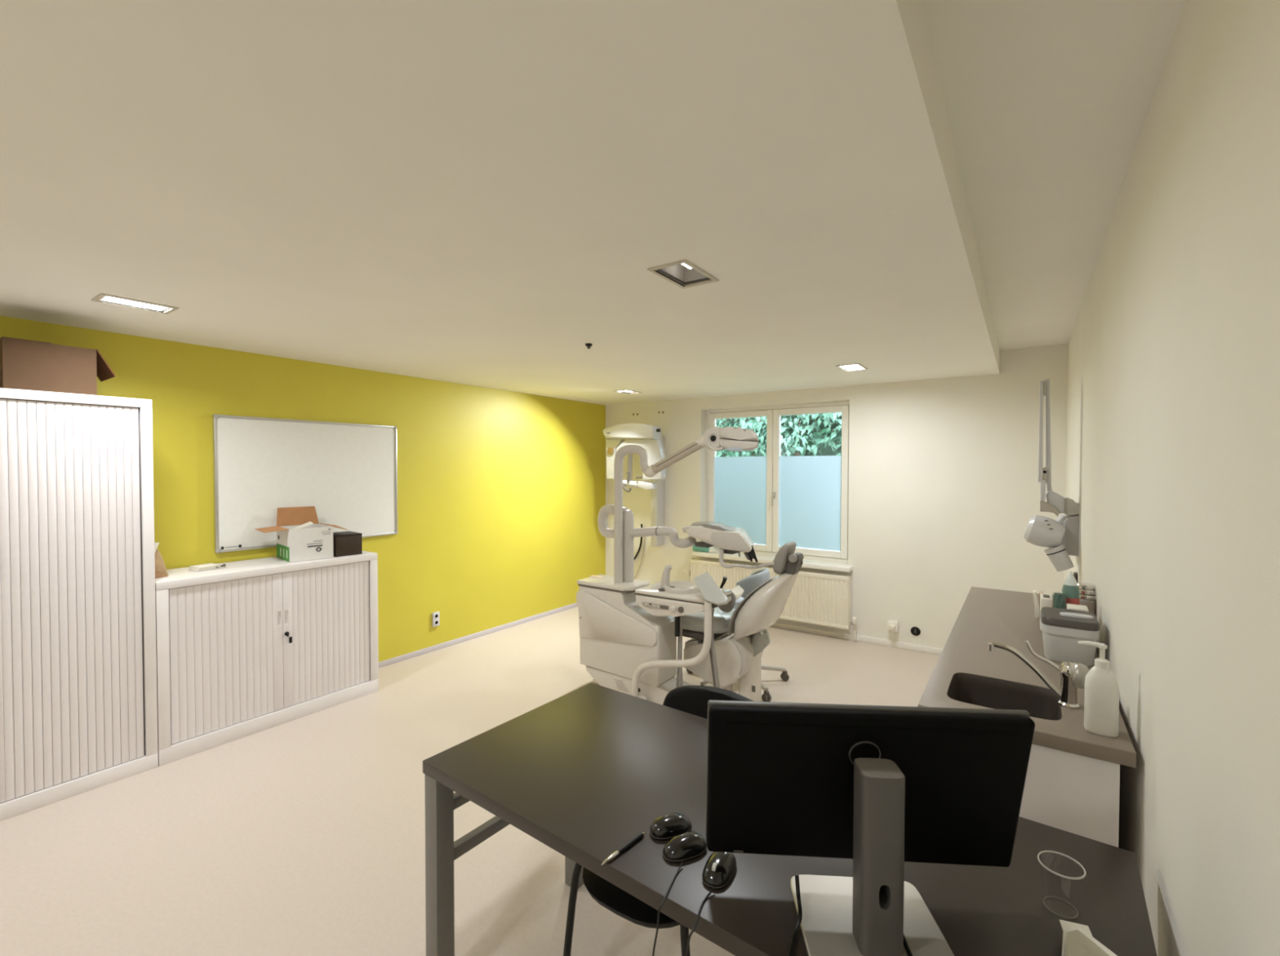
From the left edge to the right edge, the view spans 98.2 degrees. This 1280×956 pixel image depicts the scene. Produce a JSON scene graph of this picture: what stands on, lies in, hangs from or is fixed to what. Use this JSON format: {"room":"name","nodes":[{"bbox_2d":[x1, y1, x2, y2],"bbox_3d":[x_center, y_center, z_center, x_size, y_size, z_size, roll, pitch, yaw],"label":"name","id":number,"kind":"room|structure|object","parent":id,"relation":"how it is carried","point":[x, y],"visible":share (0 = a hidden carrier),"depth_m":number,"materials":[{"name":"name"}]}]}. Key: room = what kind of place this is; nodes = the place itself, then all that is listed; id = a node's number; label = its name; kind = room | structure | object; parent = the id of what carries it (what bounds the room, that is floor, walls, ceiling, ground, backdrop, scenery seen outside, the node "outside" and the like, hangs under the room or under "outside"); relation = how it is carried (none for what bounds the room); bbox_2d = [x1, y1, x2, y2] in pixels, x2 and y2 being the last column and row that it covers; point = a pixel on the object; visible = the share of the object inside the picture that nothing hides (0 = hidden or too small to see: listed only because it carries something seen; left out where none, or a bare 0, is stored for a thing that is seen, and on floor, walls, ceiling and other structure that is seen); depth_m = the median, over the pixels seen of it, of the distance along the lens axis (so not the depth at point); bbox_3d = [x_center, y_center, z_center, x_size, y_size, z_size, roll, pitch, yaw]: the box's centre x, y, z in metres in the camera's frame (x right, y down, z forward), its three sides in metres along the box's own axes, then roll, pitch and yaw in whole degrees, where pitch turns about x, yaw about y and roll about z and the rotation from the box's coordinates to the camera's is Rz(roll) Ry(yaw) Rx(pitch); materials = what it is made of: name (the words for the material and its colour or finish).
{"room":"dental clinic","nodes":[
{"label":"dental clinic","id":0,"kind":"room"},
{"bbox_2d":[0,315,605,662],"bbox_3d":[-2.487,0.165,4.047,0.150,2.750,7.002,1,1,35],"label":"wall","id":1,"kind":"structure","parent":0,"point":[501,494],"depth_m":4.82,"materials":[{"name":"yellow paint"}]},
{"bbox_2d":[213,413,397,553],"bbox_3d":[-2.365,0.028,4.062,0.028,0.891,1.256,1,1,35],"label":"whiteboard","id":2,"kind":"object","parent":1,"relation":"attached to","point":[347,471],"visible":0.99,"depth_m":3.96,"materials":[{"name":"plastic"}]},
{"bbox_2d":[431,611,439,626],"bbox_3d":[-1.804,1.248,4.902,0.022,0.124,0.068,1,1,35],"label":"wall outlet","id":3,"kind":"object","parent":1,"relation":"attached to","point":[435,615],"visible":1,"depth_m":4.89,"materials":[{"name":"white plastic"}]},
{"bbox_2d":[378,602,577,667],"bbox_3d":[-1.337,1.488,5.588,0.012,0.045,3.202,1,1,35],"label":"baseboard","id":4,"kind":"structure","parent":1,"relation":"attached to","point":[419,652],"depth_m":5.20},
{"bbox_2d":[0,606,940,955],"bbox_3d":[-0.538,1.618,2.781,4.930,0.100,7.502,1,1,35],"label":"floor","id":5,"kind":"structure","parent":0,"point":[304,836],"depth_m":2.40,"materials":[{"name":"plastic"}]},
{"bbox_2d":[0,387,158,821],"bbox_3d":[-3.115,0.579,2.604,0.446,1.980,1.199,1,1,35],"label":"tall cabinet","id":6,"kind":"object","parent":5,"relation":"on","point":[78,706],"visible":1,"depth_m":2.73,"materials":[{"name":"paint"}]},
{"bbox_2d":[0,336,115,395],"bbox_3d":[-2.946,-0.542,2.801,0.300,0.250,0.394,1,1,35],"label":"cardboard box","id":7,"kind":"object","parent":6,"relation":"on","point":[24,364],"visible":0.8,"depth_m":2.68,"materials":[{"name":"brown cardboard"}]},
{"bbox_2d":[155,551,378,766],"bbox_3d":[-2.417,1.049,3.619,0.446,1.000,1.241,1,1,35],"label":"base cabinet","id":8,"kind":"object","parent":5,"relation":"on","point":[244,648],"visible":0.99,"depth_m":3.40,"materials":[{"name":"paint"}]},
{"bbox_2d":[154,542,168,577],"bbox_3d":[-2.747,0.457,3.152,0.150,0.200,0.102,1,1,35],"label":"paper bag","id":9,"kind":"object","parent":8,"relation":"on","point":[161,571],"visible":0.41,"depth_m":3.12,"materials":[{"name":"beige paper"}]},
{"bbox_2d":[187,563,226,571],"bbox_3d":[-2.622,0.539,3.377,0.106,0.026,0.176,1,1,26],"label":"pile","id":10,"kind":"object","parent":8,"relation":"on","point":[201,567],"visible":1,"depth_m":3.33,"materials":[{"name":"paper"}]},
{"bbox_2d":[254,506,346,562],"bbox_3d":[-2.307,0.375,3.785,0.311,0.338,0.492,1,2,43],"label":"carton","id":11,"kind":"object","parent":8,"relation":"on","point":[300,536],"visible":1,"depth_m":3.73,"materials":[{"name":"white cardboard"}]},
{"bbox_2d":[333,530,362,556],"bbox_3d":[-2.121,0.468,3.959,0.224,0.148,0.179,1,2,41],"label":"storage box","id":12,"kind":"object","parent":8,"relation":"on","point":[344,543],"visible":0.73,"depth_m":3.89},
{"bbox_2d":[563,684,753,955],"bbox_3d":[0.106,1.186,1.778,0.482,0.788,0.723,1,1,33],"label":"chair","id":13,"kind":"object","parent":5,"relation":"on","point":[690,699],"visible":0.29,"depth_m":1.57,"materials":[{"name":"black plastic"}]},
{"bbox_2d":[575,426,773,705],"bbox_3d":[0.196,0.618,3.683,1.382,1.865,0.555,1,1,35],"label":"dental unit","id":14,"kind":"object","parent":5,"relation":"on","point":[629,629],"visible":0.95,"depth_m":3.63,"materials":[{"name":"grey plastic"}]},
{"bbox_2d":[614,679,627,691],"bbox_3d":[-0.124,1.392,3.720,0.118,0.059,0.002,1,1,35],"label":"print","id":15,"kind":"object","parent":14,"relation":"attached to","point":[620,685],"depth_m":3.72},
{"bbox_2d":[597,504,696,582],"bbox_3d":[0.031,0.464,3.856,0.727,0.548,0.215,1,1,35],"label":"pole","id":16,"kind":"object","parent":14,"relation":"on","point":[628,531],"depth_m":3.82,"materials":[{"name":"white plastic"}]},
{"bbox_2d":[663,581,700,594],"bbox_3d":[0.276,0.715,3.573,0.250,0.055,0.250,1,1,35],"label":"bowl","id":17,"kind":"object","parent":14,"relation":"on","point":[673,587],"depth_m":3.53,"materials":[{"name":"white ceramic"}]},
{"bbox_2d":[613,426,758,582],"bbox_3d":[0.270,0.217,3.519,1.082,1.056,0.181,1,1,35],"label":"lamp","id":18,"kind":"object","parent":14,"relation":"attached to","point":[714,438],"depth_m":3.70,"materials":[{"name":"white plastic"}]},
{"bbox_2d":[682,521,773,568],"bbox_3d":[0.570,0.434,3.603,0.667,0.268,0.246,1,1,35],"label":"tray","id":19,"kind":"object","parent":14,"relation":"on","point":[731,540],"depth_m":3.52,"materials":[{"name":"grey plastic"}]},
{"bbox_2d":[682,611,713,684],"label":"dental chair","id":20,"kind":"object","parent":5,"relation":"on","point":[693,624],"depth_m":3.68,"materials":[{"name":"white plastic"}]},
{"bbox_2d":[674,606,735,633],"bbox_3d":[0.280,0.965,3.971,0.890,0.112,0.420,1,1,35],"label":"seat cushion","id":21,"kind":"object","parent":20,"relation":"on","point":[691,623],"depth_m":3.67,"materials":[{"name":"leather"}]},
{"bbox_2d":[686,568,789,702],"bbox_3d":[0.699,1.106,4.185,0.763,0.870,0.782,1,1,35],"label":"stool","id":22,"kind":"object","parent":5,"relation":"on","point":[748,584],"visible":0.35,"depth_m":3.98,"materials":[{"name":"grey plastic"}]},
{"bbox_2d":[713,541,804,701],"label":"dental chair","id":23,"kind":"object","parent":5,"relation":"on","point":[741,637],"depth_m":3.51,"materials":[{"name":"grey leather"}]},
{"bbox_2d":[731,585,744,599],"bbox_3d":[0.657,0.781,3.791,0.056,0.081,0.145,1,1,35],"label":"cloth","id":24,"kind":"object","parent":23,"relation":"on","point":[738,590],"visible":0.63,"depth_m":3.79,"materials":[{"name":"paper"}]},
{"bbox_2d":[727,576,775,635],"bbox_3d":[0.777,0.812,3.616,0.280,0.377,0.500,1,1,35],"label":"backrest cushion","id":25,"kind":"object","parent":23,"relation":"on","point":[754,614],"depth_m":3.42,"materials":[{"name":"grey fabric"}]},
{"bbox_2d":[751,684,755,692],"bbox_3d":[0.720,1.338,3.519,0.024,0.040,0.004,1,1,35],"label":"vent","id":26,"kind":"object","parent":23,"relation":"attached to","point":[753,686],"depth_m":3.52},
{"bbox_2d":[422,682,1156,955],"bbox_3d":[0.241,1.225,1.478,1.672,0.740,0.757,1,1,37],"label":"desk","id":27,"kind":"object","parent":5,"relation":"on","point":[588,770],"visible":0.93,"depth_m":1.33,"materials":[{"name":"laminate"}]},
{"bbox_2d":[601,831,644,865],"bbox_3d":[-0.037,0.853,1.277,0.012,0.012,0.143,1,2,42],"label":"ballpoint pen","id":28,"kind":"object","parent":27,"relation":"on","point":[639,836],"visible":1,"depth_m":1.27,"materials":[{"name":"black plastic"}]},
{"bbox_2d":[652,862,683,955],"bbox_3d":[0.064,0.941,1.164,0.023,0.183,0.140,1,1,33],"label":"cord","id":29,"kind":"object","parent":27,"relation":"on","point":[682,863],"visible":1,"depth_m":1.11,"materials":[{"name":"black plastic"}]},
{"bbox_2d":[649,812,692,840],"bbox_3d":[0.075,0.838,1.346,0.107,0.037,0.061,0,1,-25],"label":"computer mouse","id":30,"kind":"object","parent":27,"relation":"on","point":[665,827],"visible":0.94,"depth_m":1.33,"materials":[{"name":"grey plastic"}]},
{"bbox_2d":[662,831,706,862],"bbox_3d":[0.103,0.840,1.272,0.107,0.037,0.061,0,1,-25],"label":"computer mouse","id":31,"kind":"object","parent":27,"relation":"on","point":[691,845],"visible":1,"depth_m":1.25,"materials":[{"name":"grey plastic"}]},
{"bbox_2d":[685,887,715,955],"bbox_3d":[0.119,0.917,1.100,0.028,0.133,0.129,1,1,35],"label":"cord","id":32,"kind":"object","parent":27,"relation":"on","point":[713,888],"visible":1,"depth_m":1.07,"materials":[{"name":"black plastic"}]},
{"bbox_2d":[702,851,736,889],"bbox_3d":[0.173,0.841,1.206,0.061,0.038,0.107,1,1,30],"label":"computer mouse","id":33,"kind":"object","parent":27,"relation":"on","point":[719,868],"visible":0.91,"depth_m":1.18,"materials":[{"name":"grey plastic"}]},
{"bbox_2d":[787,874,802,955],"bbox_3d":[0.289,0.833,1.031,0.019,0.061,0.195,0,1,21],"label":"cable","id":34,"kind":"object","parent":27,"relation":"on","point":[798,922],"visible":1,"depth_m":1.05,"materials":[{"name":"black plastic"}]},
{"bbox_2d":[705,699,1035,955],"bbox_3d":[0.439,0.655,1.061,0.612,0.416,0.236,0,1,4],"label":"computer monitor","id":35,"kind":"object","parent":27,"relation":"on","point":[881,788],"visible":1,"depth_m":1.08,"materials":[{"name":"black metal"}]},
{"bbox_2d":[903,934,912,955],"bbox_3d":[0.481,0.853,0.988,0.009,0.020,0.093,0,1,6],"label":"power cable","id":36,"kind":"object","parent":35,"relation":"attached to","point":[905,944],"visible":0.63,"depth_m":1.00,"materials":[{"name":"black plastic"}]},
{"bbox_2d":[1037,850,1086,919],"bbox_3d":[0.839,0.815,1.106,0.078,0.094,0.078,1,1,35],"label":"drinking glass","id":37,"kind":"object","parent":27,"relation":"on","point":[1042,851],"visible":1,"depth_m":1.10,"materials":[{"name":"clear glass"}]},
{"bbox_2d":[1059,919,1117,955],"bbox_3d":[0.798,0.847,0.969,0.100,0.030,0.176,1,1,35],"label":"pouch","id":38,"kind":"object","parent":27,"relation":"on","point":[1077,939],"visible":1,"depth_m":1.00,"materials":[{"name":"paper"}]},
{"bbox_2d":[1018,743,1119,847],"bbox_3d":[1.613,1.149,2.413,0.497,0.858,2.019,1,1,35],"label":"base cabinet","id":39,"kind":"object","parent":5,"relation":"on","point":[1077,794],"visible":0.02,"depth_m":1.49,"materials":[{"name":"paint"}]},
{"bbox_2d":[917,586,1136,768],"bbox_3d":[1.636,0.698,2.388,0.501,0.040,2.043,1,1,35],"label":"countertop","id":40,"kind":"structure","parent":39,"relation":"on","point":[1006,617],"depth_m":2.02,"materials":[{"name":"laminate"}]},
{"bbox_2d":[946,672,1062,719],"bbox_3d":[1.159,0.768,1.774,0.295,0.153,0.291,1,1,35],"label":"sink bowl","id":41,"kind":"object","parent":40,"relation":"in","point":[1039,702],"visible":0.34,"depth_m":1.88,"materials":[{"name":"black metal"}]},
{"bbox_2d":[1032,590,1043,617],"bbox_3d":[1.941,0.613,2.706,0.043,0.134,0.100,1,1,35],"label":"paper stack","id":42,"kind":"object","parent":40,"relation":"on","point":[1037,607],"visible":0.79,"depth_m":2.67,"materials":[{"name":"white paper"}]},
{"bbox_2d":[986,640,1089,708],"bbox_3d":[1.237,0.601,1.730,0.262,0.179,0.055,1,1,35],"label":"mixer tap","id":43,"kind":"object","parent":40,"relation":"on","point":[1073,675],"visible":1,"depth_m":1.68,"materials":[{"name":"silver metal"}]},
{"bbox_2d":[1040,593,1053,630],"bbox_3d":[1.826,0.603,2.494,0.043,0.146,0.120,1,1,35],"label":"bottle","id":44,"kind":"object","parent":40,"relation":"on","point":[1046,600],"visible":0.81,"depth_m":2.45,"materials":[{"name":"plastic"}]},
{"bbox_2d":[1052,592,1066,608],"bbox_3d":[1.774,0.582,2.347,0.057,0.194,0.057,1,1,35],"label":"tumbler","id":45,"kind":"object","parent":40,"relation":"on","point":[1059,598],"visible":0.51,"depth_m":2.33,"materials":[{"name":"plastic"}]},
{"bbox_2d":[1040,606,1100,666],"bbox_3d":[1.634,0.598,2.116,0.176,0.169,0.214,1,1,35],"label":"tub","id":46,"kind":"object","parent":40,"relation":"on","point":[1062,629],"visible":0.98,"depth_m":2.04,"materials":[{"name":"white plastic"}]},
{"bbox_2d":[1062,571,1079,608],"bbox_3d":[1.835,0.538,2.364,0.062,0.281,0.062,1,1,35],"label":"spray bottle","id":47,"kind":"object","parent":40,"relation":"on","point":[1070,588],"visible":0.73,"depth_m":2.34,"materials":[{"name":"plastic"}]},
{"bbox_2d":[1066,603,1088,612],"bbox_3d":[1.768,0.600,2.243,0.065,0.161,0.087,1,1,35],"label":"glove box","id":48,"kind":"object","parent":40,"relation":"on","point":[1072,606],"visible":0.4,"depth_m":2.22,"materials":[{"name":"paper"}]},
{"bbox_2d":[1077,582,1095,613],"bbox_3d":[1.965,0.572,2.445,0.096,0.209,0.120,1,1,35],"label":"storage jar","id":49,"kind":"object","parent":40,"relation":"on","point":[1087,591],"visible":0.44,"depth_m":2.41,"materials":[{"name":"plastic"}]},
{"bbox_2d":[1077,640,1119,737],"bbox_3d":[1.254,0.572,1.520,0.089,0.244,0.054,1,1,35],"label":"pump bottle","id":50,"kind":"object","parent":40,"relation":"on","point":[1101,688],"visible":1,"depth_m":1.50,"materials":[{"name":"plastic"}]},
{"bbox_2d":[0,0,999,404],"bbox_3d":[-0.744,-1.001,2.813,4.091,0.364,7.002,1,1,35],"label":"ceiling","id":51,"kind":"structure","parent":0,"point":[485,193],"depth_m":1.51,"materials":[{"name":"paint"}]},
{"bbox_2d":[91,293,178,314],"bbox_3d":[-2.362,-0.876,2.599,0.170,0.131,0.274,1,1,35],"label":"ceiling lamp","id":52,"kind":"object","parent":51,"relation":"attached to","point":[102,298],"visible":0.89,"depth_m":2.62,"materials":[{"name":"white plastic"}]},
{"bbox_2d":[104,296,164,307],"bbox_3d":[-2.362,-0.836,2.600,0.126,0.006,0.226,1,1,35],"label":"diffuser","id":53,"kind":"object","parent":52,"relation":"attached to","point":[107,299],"depth_m":2.62,"materials":[{"name":"white plastic"}]},
{"bbox_2d":[585,342,592,349],"bbox_3d":[-0.318,-0.816,3.441,0.044,0.030,0.044,1,1,35],"label":"ceiling sensor","id":54,"kind":"object","parent":51,"relation":"attached to","point":[588,344],"visible":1,"depth_m":3.43,"materials":[{"name":"black plastic"}]},
{"bbox_2d":[613,389,642,394],"bbox_3d":[-0.122,-0.934,5.621,0.170,0.131,0.274,1,1,35],"label":"ceiling lamp","id":55,"kind":"object","parent":51,"relation":"attached to","point":[624,391],"visible":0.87,"depth_m":5.66,"materials":[{"name":"white plastic"}]},
{"bbox_2d":[647,259,719,288],"bbox_3d":[0.175,-0.865,2.194,0.170,0.131,0.274,1,1,35],"label":"ceiling lamp","id":56,"kind":"object","parent":51,"relation":"attached to","point":[683,273],"visible":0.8,"depth_m":2.26,"materials":[{"name":"silver metal"}]},
{"bbox_2d":[835,363,867,371],"bbox_3d":[1.613,-0.904,4.220,0.170,0.131,0.274,1,1,35],"label":"ceiling lamp","id":57,"kind":"object","parent":51,"relation":"attached to","point":[854,366],"visible":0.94,"depth_m":4.27,"materials":[{"name":"white plastic"}]},
{"bbox_2d":[844,364,860,368],"bbox_3d":[1.613,-0.864,4.221,0.126,0.006,0.226,1,1,35],"label":"diffuser","id":58,"kind":"object","parent":57,"relation":"attached to","point":[852,366],"depth_m":4.27,"materials":[{"name":"white plastic"}]},
{"bbox_2d":[923,0,1185,350],"bbox_3d":[1.116,-1.030,1.520,0.439,0.100,7.002,1,1,35],"label":"ceiling strip","id":59,"kind":"object","parent":51,"relation":"attached to","point":[1048,102],"visible":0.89,"depth_m":1.55,"materials":[{"name":"paint"}]},
{"bbox_2d":[605,343,1067,648],"bbox_3d":[1.518,0.137,5.710,4.830,2.750,0.300,1,1,35],"label":"wall","id":60,"kind":"structure","parent":0,"point":[944,495],"depth_m":4.87,"materials":[{"name":"paint"}]},
{"bbox_2d":[602,422,666,546],"bbox_3d":[0.042,0.093,6.198,0.797,1.375,0.579,1,1,35],"label":"machine","id":61,"kind":"object","parent":60,"relation":"attached to","point":[655,446],"visible":0.91,"depth_m":6.08,"materials":[{"name":"white plastic"}]},
{"bbox_2d":[634,524,642,559],"bbox_3d":[-0.075,0.828,6.624,0.269,0.575,0.028,1,1,39],"label":"cable","id":62,"kind":"object","parent":60,"relation":"attached to","point":[641,540],"visible":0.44,"depth_m":6.55,"materials":[{"name":"plastic"}]},
{"bbox_2d":[634,536,644,577],"bbox_3d":[-0.019,0.954,6.587,0.196,0.584,0.012,1,1,35],"label":"cable","id":63,"kind":"object","parent":60,"relation":"attached to","point":[644,536],"visible":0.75,"depth_m":6.55,"materials":[{"name":"white plastic"}]},
{"bbox_2d":[683,558,857,640],"bbox_3d":[1.261,1.205,5.663,1.838,0.610,0.102,1,1,35],"label":"radiator","id":64,"kind":"object","parent":60,"relation":"attached to","point":[816,597],"visible":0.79,"depth_m":5.34,"materials":[{"name":"metal"}]},
{"bbox_2d":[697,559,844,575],"bbox_3d":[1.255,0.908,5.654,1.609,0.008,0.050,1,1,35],"label":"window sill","id":65,"kind":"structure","parent":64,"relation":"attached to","point":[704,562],"depth_m":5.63,"materials":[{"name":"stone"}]},
{"bbox_2d":[692,551,853,572],"bbox_3d":[1.318,0.836,5.679,1.657,0.043,0.250,1,1,35],"label":"windowsill","id":66,"kind":"structure","parent":60,"relation":"attached to","point":[830,566],"depth_m":5.56,"materials":[{"name":"white stone"}]},
{"bbox_2d":[692,544,717,552],"bbox_3d":[0.715,0.766,6.083,0.260,0.075,0.120,1,1,35],"label":"packet","id":67,"kind":"object","parent":66,"relation":"on","point":[712,549],"visible":0.55,"depth_m":6.04,"materials":[{"name":"paper"}]},
{"bbox_2d":[706,400,848,562],"bbox_3d":[1.386,0.031,5.768,1.577,1.558,0.131,1,1,35],"label":"window","id":68,"kind":"structure","parent":60,"relation":"in","point":[778,500],"depth_m":5.73,"materials":[{"name":"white glass"}]},
{"bbox_2d":[773,622,844,636],"bbox_3d":[1.374,1.469,5.592,1.328,0.024,0.024,1,1,35],"label":"pipe","id":69,"kind":"object","parent":60,"relation":"attached to","point":[775,623],"visible":0.66,"depth_m":5.39,"materials":[{"name":"metal"}]},
{"bbox_2d":[770,621,942,655],"bbox_3d":[1.432,1.486,5.604,4.518,0.055,0.014,1,1,35],"label":"baseboard","id":70,"kind":"structure","parent":60,"relation":"attached to","point":[935,651],"depth_m":5.08,"materials":[{"name":"white wood"}]},
{"bbox_2d":[887,620,898,641],"bbox_3d":[2.266,1.383,4.979,0.084,0.186,0.085,1,1,35],"label":"wall socket","id":71,"kind":"object","parent":60,"relation":"attached to","point":[892,626],"visible":1,"depth_m":4.96,"materials":[{"name":"plastic"}]},
{"bbox_2d":[910,626,920,635],"bbox_3d":[2.437,1.355,4.905,0.080,0.080,0.012,1,1,35],"label":"outlet","id":72,"kind":"object","parent":60,"relation":"attached to","point":[915,631],"visible":1,"depth_m":4.90,"materials":[{"name":"black plastic"}]},
{"bbox_2d":[1063,0,1279,955],"bbox_3d":[1.357,0.223,1.377,0.150,2.750,7.002,1,1,35],"label":"wall","id":73,"kind":"structure","parent":0,"point":[1173,425],"depth_m":1.01,"materials":[{"name":"paint"}]},
{"bbox_2d":[1023,378,1079,571],"bbox_3d":[2.433,-0.024,3.256,0.289,1.115,0.355,1,1,35],"label":"machine","id":74,"kind":"object","parent":73,"relation":"attached to","point":[1060,535],"depth_m":3.21,"materials":[{"name":"white plastic"}]},
{"bbox_2d":[1073,572,1077,582],"bbox_3d":[2.539,0.581,3.238,0.020,0.060,0.100,1,1,35],"label":"wall switch","id":75,"kind":"object","parent":73,"relation":"attached to","point":[1075,574],"visible":0.42,"depth_m":3.20,"materials":[{"name":"grey plastic"}]},
{"label":"outside","id":76,"kind":"structure","parent":0,"visible":0},
{"bbox_3d":[7.176,1.795,14.353,32.000,0.300,20.298,1,1,35],"label":"ground","id":77,"kind":"structure","parent":76,"visible":0},
{"bbox_2d":[715,412,841,547],"bbox_3d":[2.425,-0.698,8.456,6.308,4.926,1.930,1,1,35],"label":"tree","id":78,"kind":"object","parent":77,"relation":"on","point":[794,428],"visible":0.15,"depth_m":8.38,"materials":[{"name":"green plant"}]},
{"bbox_2d":[715,416,841,551],"bbox_3d":[3.299,-0.487,12.229,14.000,4.461,1.339,1,1,35],"label":"hedge","id":79,"kind":"object","parent":77,"relation":"on","point":[822,450],"visible":0.02,"depth_m":11.45,"materials":[{"name":"green plant"}]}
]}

